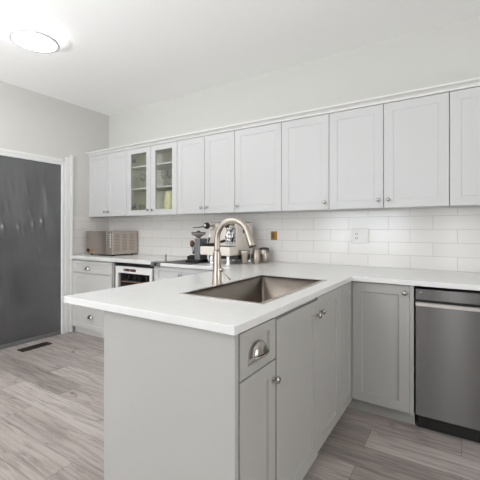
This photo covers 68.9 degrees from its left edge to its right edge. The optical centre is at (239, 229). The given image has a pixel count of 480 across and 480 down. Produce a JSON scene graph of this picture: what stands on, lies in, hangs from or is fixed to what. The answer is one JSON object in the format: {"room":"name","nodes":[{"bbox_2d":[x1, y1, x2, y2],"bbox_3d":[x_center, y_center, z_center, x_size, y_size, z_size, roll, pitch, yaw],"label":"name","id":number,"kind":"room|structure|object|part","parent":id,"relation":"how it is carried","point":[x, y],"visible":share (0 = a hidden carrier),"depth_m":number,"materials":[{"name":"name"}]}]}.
{"room":"kitchen","nodes":[
{"label":"kitchen","id":0,"kind":"room"},
{"bbox_2d":[0,81,108,333],"bbox_3d":[-3.792,-0.143,1.501,0.156,2.717,7.478,0,0,32],"label":"wall","id":1,"kind":"structure","parent":0,"point":[33,122],"depth_m":4.08,"materials":[{"name":"grey paint"}]},
{"bbox_2d":[0,155,60,349],"bbox_3d":[-2.520,0.232,3.390,0.021,1.967,1.627,0,0,32],"label":"door","id":2,"kind":"structure","parent":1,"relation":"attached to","point":[30,190],"depth_m":3.78,"materials":[{"name":"grey metal"}]},
{"bbox_2d":[0,148,72,333],"bbox_3d":[-2.499,0.168,3.380,0.030,2.095,1.880,0,0,32],"label":"trim","id":3,"kind":"structure","parent":1,"relation":"attached to","point":[67,166],"depth_m":4.10,"materials":[{"name":"white paint"}]},
{"bbox_2d":[73,216,108,254],"bbox_3d":[-1.868,0.099,4.399,0.006,0.514,0.510,0,0,32],"label":"tile backsplash","id":4,"kind":"structure","parent":1,"relation":"attached to","point":[81,225],"depth_m":4.30,"materials":[{"name":"white tile"}]},
{"bbox_2d":[0,0,479,115],"bbox_3d":[-1.056,-1.562,-0.232,6.635,0.120,7.778,0,0,32],"label":"ceiling","id":5,"kind":"structure","parent":0,"point":[113,57],"depth_m":2.77,"materials":[{"name":"white paint"}]},
{"bbox_2d":[8,21,59,53],"bbox_3d":[-1.572,-1.466,2.682,0.342,0.070,0.342,0,0,32],"label":"ceiling light","id":6,"kind":"object","parent":5,"relation":"attached to","point":[31,36],"visible":1,"depth_m":2.62,"materials":[{"name":"white"}]},
{"bbox_2d":[12,32,55,51],"bbox_3d":[-1.572,-1.438,2.682,0.296,0.012,0.296,0,0,32],"label":"diffuser","id":7,"kind":"object","parent":6,"relation":"attached to","point":[31,41],"depth_m":2.67,"materials":[{"name":"white"}]},
{"bbox_2d":[0,331,479,479],"bbox_3d":[-1.056,1.276,-0.232,6.635,0.120,7.778,0,0,32],"label":"floor","id":8,"kind":"structure","parent":0,"point":[52,395],"depth_m":2.06,"materials":[{"name":"grey wood"}]},
{"bbox_2d":[17,342,51,351],"bbox_3d":[-2.121,1.212,3.622,0.110,0.006,0.300,0,0,32],"label":"floor vent","id":9,"kind":"object","parent":8,"relation":"in","point":[28,348],"visible":1,"depth_m":3.62,"materials":[{"name":"brown metal"}]},
{"bbox_2d":[20,343,48,350],"bbox_3d":[-2.122,1.212,3.621,0.084,0.003,0.257,0,0,32],"label":"grille","id":10,"kind":"object","parent":9,"relation":"attached to","point":[28,348],"depth_m":3.62,"materials":[{"name":"brown metal"}]},
{"bbox_2d":[73,259,117,338],"bbox_3d":[-1.540,0.781,4.164,0.747,0.868,0.555,0,0,32],"label":"drawer unit","id":11,"kind":"object","parent":8,"relation":"on","point":[88,275],"visible":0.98,"depth_m":3.97,"materials":[{"name":"paint"}]},
{"bbox_3d":[-1.680,0.981,3.974,0.712,0.326,0.020,0,0,32],"label":"drawer","id":12,"kind":"part","parent":11,"relation":"part of","materials":[{"name":"paint"}]},
{"bbox_3d":[-1.680,0.658,3.974,0.712,0.306,0.020,0,0,32],"label":"drawer","id":13,"kind":"part","parent":11,"relation":"part of","materials":[{"name":"paint"}]},
{"bbox_3d":[-1.680,0.431,3.974,0.712,0.136,0.020,0,0,32],"label":"drawer","id":14,"kind":"part","parent":11,"relation":"part of","materials":[{"name":"paint"}]},
{"bbox_2d":[71,254,186,264],"bbox_3d":[-1.241,0.326,3.980,1.452,0.040,0.546,0,0,32],"label":"countertop","id":15,"kind":"structure","parent":11,"relation":"on","point":[123,258],"depth_m":3.82,"materials":[{"name":"white stone"}]},
{"bbox_2d":[86,231,137,255],"bbox_3d":[-1.561,0.161,4.258,0.476,0.290,0.391,0,0,32],"label":"microwave","id":16,"kind":"object","parent":15,"relation":"on","point":[112,243],"visible":0.98,"depth_m":4.12,"materials":[{"name":"silver metal"}]},
{"bbox_3d":[-1.694,0.152,4.133,0.381,0.266,0.012,0,0,32],"label":"door","id":17,"kind":"part","parent":16,"relation":"part of","materials":[{"name":"silver metal"}]},
{"bbox_3d":[-1.494,0.152,4.008,0.086,0.266,0.010,0,0,32],"label":"control panel","id":18,"kind":"part","parent":16,"relation":"part of","materials":[{"name":"brown"}]},
{"bbox_2d":[116,262,153,286],"bbox_3d":[-0.914,0.781,3.762,0.685,0.868,0.503,0,0,32],"label":"fridge","id":19,"kind":"object","parent":8,"relation":"on","point":[122,269],"visible":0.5,"depth_m":3.64,"materials":[{"name":"grey metal"}]},
{"bbox_2d":[127,273,131,280],"bbox_3d":[-1.190,0.488,3.784,0.056,0.120,0.056,0,0,32],"label":"bottle","id":20,"kind":"object","parent":19,"relation":"on","point":[129,276],"visible":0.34,"depth_m":3.76,"materials":[{"name":"grey glass"}]},
{"bbox_2d":[121,277,144,283],"bbox_3d":[-0.952,0.555,3.799,0.529,0.014,0.400,0,0,32],"label":"shelf","id":21,"kind":"object","parent":19,"relation":"attached to","point":[124,280],"depth_m":3.76,"materials":[{"name":"beige wood"}]},
{"bbox_2d":[132,274,137,280],"bbox_3d":[-1.122,0.488,3.741,0.056,0.120,0.056,0,0,32],"label":"bottle","id":22,"kind":"object","parent":19,"relation":"on","point":[134,276],"visible":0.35,"depth_m":3.72,"materials":[{"name":"grey glass"}]},
{"bbox_2d":[138,274,143,281],"bbox_3d":[-1.046,0.488,3.693,0.056,0.120,0.056,0,0,32],"label":"bottle","id":23,"kind":"object","parent":19,"relation":"on","point":[140,277],"visible":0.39,"depth_m":3.67,"materials":[{"name":"grey glass"}]},
{"bbox_2d":[104,311,237,479],"bbox_3d":[-0.290,0.776,1.309,0.662,0.880,0.022,0,0,32],"label":"end panel","id":24,"kind":"object","parent":8,"relation":"on","point":[171,390],"visible":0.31,"depth_m":1.28,"materials":[{"name":"grey paint"}]},
{"bbox_2d":[154,266,210,280],"bbox_3d":[-0.367,0.776,3.362,0.662,0.879,0.656,0,0,32],"label":"base cabinet","id":25,"kind":"object","parent":8,"relation":"on","point":[162,272],"visible":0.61,"depth_m":3.17,"materials":[{"name":"white paint"}]},
{"bbox_2d":[238,318,280,479],"bbox_3d":[-0.198,0.776,1.422,0.696,0.879,0.266,0,0,32],"label":"base cabinet","id":26,"kind":"object","parent":8,"relation":"on","point":[256,345],"visible":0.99,"depth_m":1.25,"materials":[{"name":"grey paint"}]},
{"bbox_3d":[0.061,0.422,1.259,0.020,0.156,0.258,0,0,32],"label":"drawer","id":27,"kind":"part","parent":26,"relation":"part of","materials":[{"name":"grey paint"}]},
{"bbox_3d":[0.061,0.814,1.259,0.020,0.616,0.258,0,0,32],"label":"door","id":28,"kind":"part","parent":26,"relation":"part of","materials":[{"name":"grey paint"}]},
{"bbox_3d":[0.076,0.419,1.240,0.026,0.048,0.110,0,0,32],"label":"cup pull","id":29,"kind":"part","parent":26,"relation":"part of","materials":[{"name":"silver metal"}]},
{"bbox_3d":[0.140,0.574,1.338,0.030,0.030,0.031,0,0,32],"label":"knob","id":30,"kind":"part","parent":26,"relation":"part of","materials":[{"name":"silver metal"}]},
{"bbox_2d":[274,287,339,479],"bbox_3d":[0.101,0.776,1.895,0.696,0.879,0.850,0,0,32],"label":"base cabinet","id":31,"kind":"object","parent":8,"relation":"on","point":[307,335],"visible":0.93,"depth_m":1.63,"materials":[{"name":"grey paint"}]},
{"bbox_3d":[0.260,0.745,1.569,0.020,0.782,0.463,0,0,32],"label":"door","id":32,"kind":"part","parent":31,"relation":"part of","materials":[{"name":"grey paint"}]},
{"bbox_3d":[0.485,0.733,1.929,0.020,0.782,0.377,0,0,32],"label":"door","id":33,"kind":"part","parent":31,"relation":"part of","materials":[{"name":"grey paint"}]},
{"bbox_2d":[340,281,417,424],"bbox_3d":[0.710,0.776,2.541,1.032,0.879,0.890,0,0,32],"label":"base cabinet","id":34,"kind":"object","parent":8,"relation":"on","point":[374,317],"depth_m":2.21,"materials":[{"name":"grey paint"}]},
{"bbox_2d":[64,258,479,335],"bbox_3d":[0.559,0.321,1.950,3.762,0.042,2.049,0,0,32],"label":"countertop","id":35,"kind":"structure","parent":34,"relation":"on","point":[159,300],"depth_m":1.72,"materials":[{"name":"white stone"}]},
{"bbox_3d":[-0.758,0.321,3.266,0.117,0.042,0.093,0,0,32],"label":"edge bracket","id":36,"kind":"part","parent":35,"relation":"part of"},
{"bbox_2d":[162,259,208,264],"bbox_3d":[-0.486,0.302,3.264,0.335,0.007,0.325,0,0,32],"label":"bar mat","id":37,"kind":"object","parent":35,"relation":"on","point":[176,261],"visible":0.74,"depth_m":3.17,"materials":[{"name":"grey plastic"}]},
{"bbox_2d":[186,231,207,262],"bbox_3d":[-0.397,0.154,3.243,0.158,0.289,0.155,0,0,32],"label":"coffee grinder","id":38,"kind":"object","parent":37,"relation":"on","point":[199,241],"visible":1,"depth_m":3.19,"materials":[{"name":"black plastic"}]},
{"bbox_2d":[193,222,252,264],"bbox_3d":[-0.171,0.116,3.253,0.430,0.379,0.456,0,0,32],"label":"espresso machine","id":39,"kind":"object","parent":35,"relation":"on","point":[232,237],"visible":0.82,"depth_m":3.12,"materials":[{"name":"beige metal"}]},
{"bbox_2d":[203,243,234,246],"bbox_3d":[-0.185,0.136,3.120,0.292,0.026,0.110,0,0,32],"label":"tray","id":40,"kind":"object","parent":39,"relation":"on","point":[204,244],"depth_m":3.13,"materials":[{"name":"silver metal"}]},
{"bbox_2d":[200,246,237,255],"bbox_3d":[-0.189,0.189,3.125,0.324,0.078,0.138,0,0,32],"label":"drip tray","id":41,"kind":"object","parent":39,"relation":"on","point":[204,250],"depth_m":3.06,"materials":[{"name":"beige metal"}]},
{"bbox_3d":[-0.083,0.056,3.129,0.110,0.150,0.006,0,0,32],"label":"plate","id":42,"kind":"part","parent":39,"relation":"part of","materials":[{"name":"silver metal"}]},
{"bbox_2d":[212,217,255,284],"bbox_3d":[-0.034,0.119,1.897,0.280,0.372,0.058,0,0,32],"label":"faucet","id":43,"kind":"object","parent":35,"relation":"on","point":[217,270],"visible":1,"depth_m":1.93,"materials":[{"name":"silver metal"}]},
{"bbox_3d":[-0.080,0.244,1.927,0.077,0.065,0.024,0,0,32],"label":"lever","id":44,"kind":"part","parent":43,"relation":"part of","materials":[{"name":"silver metal"}]},
{"bbox_3d":[-0.043,0.029,1.901,0.236,0.192,0.032,0,0,33],"label":"spout","id":45,"kind":"part","parent":43,"relation":"part of","materials":[{"name":"silver metal"}]},
{"bbox_2d":[239,250,249,263],"bbox_3d":[0.041,0.245,3.111,0.096,0.120,0.096,0,0,32],"label":"milk jug","id":46,"kind":"object","parent":35,"relation":"on","point":[244,253],"visible":0.99,"depth_m":3.08,"materials":[{"name":"silver metal"}]},
{"bbox_2d":[179,275,325,304],"bbox_3d":[0.116,0.417,1.881,0.446,0.229,0.806,0,0,32],"label":"sink","id":47,"kind":"object","parent":35,"relation":"in","point":[260,289],"visible":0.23,"depth_m":2.16,"materials":[{"name":"silver metal"}]},
{"bbox_2d":[250,249,259,263],"bbox_3d":[0.139,0.241,3.130,0.073,0.128,0.077,0,0,32],"label":"milk jug","id":48,"kind":"object","parent":35,"relation":"on","point":[256,254],"visible":1,"depth_m":3.11,"materials":[{"name":"silver metal"}]},
{"bbox_2d":[259,247,268,262],"bbox_3d":[0.226,0.235,3.257,0.094,0.140,0.094,0,0,0],"label":"canister","id":49,"kind":"object","parent":35,"relation":"on","point":[264,251],"visible":0.94,"depth_m":3.22,"materials":[{"name":"silver metal"}]},
{"bbox_3d":[0.659,0.733,2.202,0.020,0.782,0.257,0,0,32],"label":"door","id":50,"kind":"part","parent":34,"relation":"part of","materials":[{"name":"grey paint"}]},
{"bbox_3d":[1.206,0.731,2.381,0.021,0.790,0.628,0,0,32],"label":"end panel","id":51,"kind":"part","parent":34,"relation":"part of","materials":[{"name":"grey wood"}]},
{"bbox_2d":[415,286,479,442],"bbox_3d":[1.464,0.784,2.190,0.598,0.862,0.593,0,0,32],"label":"dishwasher","id":52,"kind":"object","parent":8,"relation":"on","point":[447,319],"visible":1,"depth_m":2.01,"materials":[{"name":"grey metal"}]},
{"bbox_3d":[1.317,0.386,1.959,0.598,0.064,0.044,0,0,32],"label":"control panel","id":53,"kind":"part","parent":52,"relation":"part of","materials":[{"name":"silver metal"}]},
{"bbox_3d":[1.347,1.163,2.006,0.578,0.096,0.015,0,0,32],"label":"toe plate","id":54,"kind":"part","parent":52,"relation":"part of","materials":[{"name":"black plastic"}]},
{"bbox_2d":[109,16,479,272],"bbox_3d":[0.984,-0.143,2.987,6.635,2.717,0.156,0,0,32],"label":"wall","id":55,"kind":"structure","parent":0,"point":[434,239],"depth_m":3.00,"materials":[{"name":"grey paint"}]},
{"bbox_2d":[89,150,144,217],"bbox_3d":[-1.519,-0.531,4.291,0.706,0.750,0.319,0,0,32],"label":"upper cabinet","id":56,"kind":"object","parent":55,"relation":"attached to","point":[107,172],"visible":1,"depth_m":4.16,"materials":[{"name":"white paint"}]},
{"bbox_3d":[-1.732,-0.530,4.280,0.354,0.747,0.020,0,0,32],"label":"door","id":57,"kind":"part","parent":56,"relation":"part of","materials":[{"name":"white paint"}]},
{"bbox_3d":[-1.433,-0.530,4.091,0.346,0.747,0.020,0,0,32],"label":"door","id":58,"kind":"part","parent":56,"relation":"part of","materials":[{"name":"white paint"}]},
{"bbox_2d":[85,77,479,156],"bbox_3d":[0.387,-0.926,3.073,5.233,0.038,0.348,0,0,32],"label":"trim","id":59,"kind":"structure","parent":56,"relation":"on","point":[474,82],"depth_m":2.77,"materials":[{"name":"white paint"}]},
{"bbox_2d":[127,141,183,216],"bbox_3d":[-0.897,-0.531,3.897,0.763,0.750,0.319,0,0,32],"label":"upper cabinet","id":60,"kind":"object","parent":55,"relation":"attached to","point":[148,189],"visible":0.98,"depth_m":3.93,"materials":[{"name":"white wood"}]},
{"bbox_3d":[-1.123,-0.530,3.894,0.382,0.747,0.020,0,0,32],"label":"door","id":61,"kind":"part","parent":60,"relation":"part of","materials":[{"name":"white paint"}]},
{"bbox_2d":[132,161,171,170],"bbox_3d":[-0.884,-0.705,3.916,0.727,0.016,0.253,0,0,32],"label":"shelf","id":62,"kind":"object","parent":60,"relation":"attached to","point":[164,166],"depth_m":3.93,"materials":[{"name":"white paint"}]},
{"bbox_2d":[132,185,171,191],"bbox_3d":[-0.884,-0.457,3.916,0.727,0.016,0.253,0,0,32],"label":"shelf","id":63,"kind":"object","parent":60,"relation":"attached to","point":[169,187],"depth_m":3.93,"materials":[{"name":"white paint"}]},
{"bbox_3d":[-0.799,-0.530,3.689,0.375,0.747,0.020,0,0,32],"label":"door","id":64,"kind":"part","parent":60,"relation":"part of","materials":[{"name":"white paint"}]},
{"bbox_2d":[164,190,171,208],"bbox_3d":[-0.745,-0.295,3.786,0.152,0.240,0.152,0,0,32],"label":"vase","id":65,"kind":"object","parent":60,"relation":"in","point":[168,194],"visible":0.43,"depth_m":3.72,"materials":[{"name":"green ceramic"}]},
{"bbox_2d":[177,131,250,214],"bbox_3d":[-0.275,-0.531,3.503,0.704,0.750,0.319,0,0,32],"label":"upper cabinet","id":66,"kind":"object","parent":55,"relation":"attached to","point":[205,164],"visible":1,"depth_m":3.38,"materials":[{"name":"white paint"}]},
{"bbox_3d":[-0.489,-0.530,3.493,0.352,0.747,0.020,0,0,32],"label":"door","id":67,"kind":"part","parent":66,"relation":"part of","materials":[{"name":"white paint"}]},
{"bbox_3d":[-0.191,-0.530,3.304,0.346,0.747,0.020,0,0,32],"label":"door","id":68,"kind":"part","parent":66,"relation":"part of","materials":[{"name":"white paint"}]},
{"bbox_2d":[235,122,287,213],"bbox_3d":[0.222,-0.531,3.188,0.469,0.750,0.319,0,0,32],"label":"upper cabinet","id":69,"kind":"object","parent":55,"relation":"attached to","point":[258,150],"visible":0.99,"depth_m":3.07,"materials":[{"name":"white paint"}]},
{"bbox_2d":[271,231,276,239],"bbox_3d":[0.321,0.058,3.310,0.064,0.081,0.008,0,0,32],"label":"wall plate","id":70,"kind":"object","parent":55,"relation":"attached to","point":[273,233],"visible":1,"depth_m":3.31,"materials":[{"name":"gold metal"}]},
{"bbox_2d":[109,207,479,272],"bbox_3d":[0.481,0.098,3.217,5.229,0.516,0.006,0,0,32],"label":"tile backsplash","id":71,"kind":"structure","parent":55,"relation":"attached to","point":[434,239],"depth_m":2.94,"materials":[{"name":"white tile"}]},
{"bbox_2d":[282,114,336,211],"bbox_3d":[0.593,-0.531,2.953,0.406,0.750,0.319,0,0,32],"label":"upper cabinet","id":72,"kind":"object","parent":55,"relation":"attached to","point":[305,141],"visible":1,"depth_m":2.84,"materials":[{"name":"white paint"}]},
{"bbox_2d":[352,229,368,242],"bbox_3d":[0.992,0.053,2.883,0.134,0.120,0.011,0,0,32],"label":"wall socket","id":73,"kind":"object","parent":55,"relation":"attached to","point":[358,235],"visible":1,"depth_m":2.88,"materials":[{"name":"white plastic"}]},
{"bbox_2d":[355,232,358,239],"bbox_3d":[0.965,0.053,2.897,0.034,0.072,0.002,0,0,32],"label":"outlet","id":74,"kind":"object","parent":73,"relation":"attached to","point":[356,233],"depth_m":2.89,"materials":[{"name":"grey plastic"}]},
{"bbox_2d":[329,92,449,210],"bbox_3d":[1.106,-0.531,2.628,0.805,0.750,0.319,0,0,32],"label":"upper cabinet","id":75,"kind":"object","parent":55,"relation":"attached to","point":[394,155],"visible":1,"depth_m":2.49,"materials":[{"name":"white paint"}]},
{"bbox_3d":[0.869,-0.530,2.633,0.396,0.747,0.020,0,0,32],"label":"door","id":76,"kind":"part","parent":75,"relation":"part of","materials":[{"name":"white paint"}]},
{"bbox_3d":[1.210,-0.530,2.417,0.403,0.747,0.020,0,0,32],"label":"door","id":77,"kind":"part","parent":75,"relation":"part of","materials":[{"name":"white paint"}]},
{"bbox_2d":[450,87,479,207],"bbox_3d":[1.791,-0.531,2.194,0.812,0.750,0.319,0,0,32],"label":"upper cabinet","id":78,"kind":"object","parent":55,"relation":"attached to","point":[464,104],"visible":1,"depth_m":2.25,"materials":[{"name":"white paint"}]}
]}

